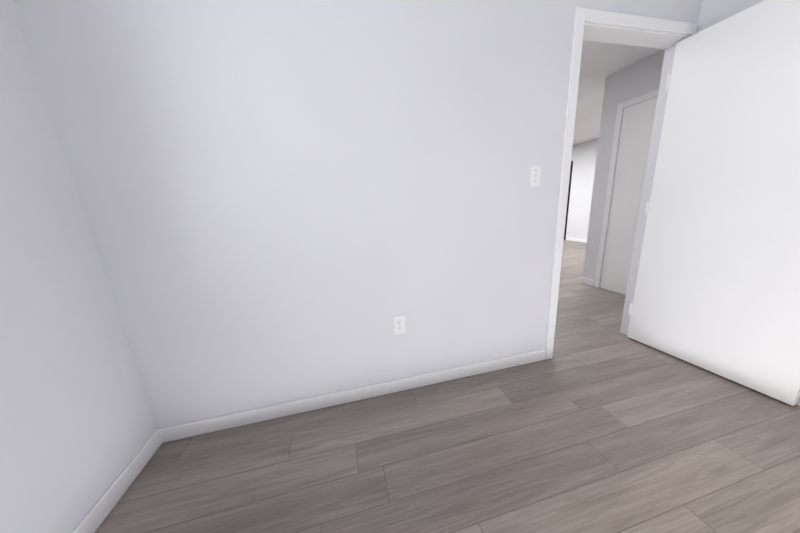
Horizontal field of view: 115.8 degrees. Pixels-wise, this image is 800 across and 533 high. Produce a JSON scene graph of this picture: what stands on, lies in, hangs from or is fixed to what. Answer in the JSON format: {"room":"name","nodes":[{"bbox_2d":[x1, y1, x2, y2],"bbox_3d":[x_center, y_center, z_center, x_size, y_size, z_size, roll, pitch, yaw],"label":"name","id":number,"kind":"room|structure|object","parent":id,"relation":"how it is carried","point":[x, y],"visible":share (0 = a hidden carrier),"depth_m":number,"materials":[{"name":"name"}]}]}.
{"room":"empty bedroom","nodes":[
{"label":"empty bedroom","id":0,"kind":"room"},
{"bbox_2d":[0,0,156,532],"bbox_3d":[-1.024,0.076,-0.448,0.120,2.440,3.120,-6,14,-12],"label":"wall","id":1,"kind":"structure","parent":0,"point":[78,428],"depth_m":0.90,"materials":[{"name":"paint"}]},
{"bbox_2d":[72,430,161,532],"bbox_3d":[-0.895,1.215,-0.163,0.013,0.082,3.120,-6,14,-12],"label":"baseboard","id":2,"kind":"structure","parent":1,"relation":"attached to","point":[99,512],"depth_m":1.06,"materials":[{"name":"white paint"}]},
{"bbox_2d":[13,0,701,428],"bbox_3d":[0.203,-0.440,1.443,3.420,2.440,0.120,-6,14,-12],"label":"wall","id":3,"kind":"structure","parent":0,"point":[287,200],"depth_m":1.25,"materials":[{"name":"paint"}]},
{"bbox_2d":[157,349,545,442],"bbox_3d":[-0.105,0.762,1.565,2.380,0.082,0.013,-6,14,-12],"label":"baseboard","id":4,"kind":"structure","parent":3,"relation":"attached to","point":[190,429],"depth_m":1.50,"materials":[{"name":"white paint"}]},
{"bbox_2d":[393,315,405,333],"bbox_3d":[-0.002,0.348,1.501,0.070,0.115,0.008,-6,14,-12],"label":"duplex electrical outlet","id":5,"kind":"object","parent":3,"relation":"attached to","point":[399,325],"visible":1,"depth_m":1.50,"materials":[{"name":"white plastic"}]},
{"bbox_2d":[529,166,540,185],"bbox_3d":[0.809,-0.540,1.496,0.070,0.115,0.017,-6,14,-12],"label":"light switch","id":6,"kind":"object","parent":3,"relation":"attached to","point":[535,173],"visible":1,"depth_m":1.50,"materials":[{"name":"white plastic"}]},
{"bbox_2d":[545,7,697,359],"bbox_3d":[1.429,-0.416,1.747,0.915,2.120,0.148,-6,14,-12],"label":"door frame","id":7,"kind":"structure","parent":3,"relation":"attached to","point":[587,15],"depth_m":1.49,"materials":[{"name":"white paint"}]},
{"bbox_2d":[627,0,799,405],"bbox_3d":[1.885,-0.336,1.442,0.126,2.030,0.797,-7,14,-15],"label":"bedroom door","id":8,"kind":"structure","parent":7,"relation":"attached to","point":[717,288],"depth_m":1.43,"materials":[{"name":"paint"}]},
{"bbox_2d":[95,240,799,532],"bbox_3d":[1.277,0.046,4.572,8.300,0.060,11.840,-6,14,-12],"label":"floor","id":9,"kind":"structure","parent":0,"point":[598,422],"depth_m":1.15,"materials":[{"name":"laminate"}]},
{"bbox_2d":[566,138,598,239],"bbox_3d":[4.436,-2.051,7.250,0.120,2.440,7.330,-6,14,-12],"label":"wall","id":10,"kind":"structure","parent":0,"point":[584,156],"depth_m":6.34,"materials":[{"name":"paint"}]},
{"bbox_2d":[564,161,572,239],"bbox_3d":[4.475,-1.828,7.146,0.135,2.050,0.880,-6,14,-12],"label":"door frame","id":11,"kind":"structure","parent":10,"relation":"attached to","point":[568,200],"depth_m":6.71,"materials":[{"name":"black paint"}]},
{"bbox_2d":[567,237,586,242],"bbox_3d":[4.934,-0.443,5.460,0.013,0.082,3.020,-6,14,-12],"label":"baseboard","id":12,"kind":"structure","parent":10,"relation":"attached to","point":[570,239],"depth_m":6.58,"materials":[{"name":"white paint"}]},
{"bbox_2d":[573,40,661,144],"bbox_3d":[1.140,-2.393,3.995,8.300,0.080,11.840,-6,14,-12],"label":"ceiling","id":13,"kind":"structure","parent":0,"point":[600,62],"depth_m":2.75,"materials":[{"name":"paint"}]},
{"bbox_2d":[583,49,664,295],"bbox_3d":[2.601,-0.850,2.605,0.120,2.440,1.150,-6,14,-12],"label":"wall","id":14,"kind":"structure","parent":0,"point":[638,78],"depth_m":2.88,"materials":[{"name":"paint"}]},
{"bbox_2d":[594,89,658,294],"bbox_3d":[2.564,-0.660,2.551,0.014,2.100,0.945,-6,14,-12],"label":"door","id":15,"kind":"structure","parent":14,"relation":"attached to","point":[635,138],"depth_m":2.79,"materials":[{"name":"paint"}]},
{"bbox_2d":[696,0,763,32],"bbox_3d":[2.311,-0.271,0.225,0.120,2.440,3.240,-6,14,-12],"label":"wall","id":16,"kind":"structure","parent":0,"point":[713,12],"depth_m":1.46,"materials":[{"name":"paint"}]}
]}

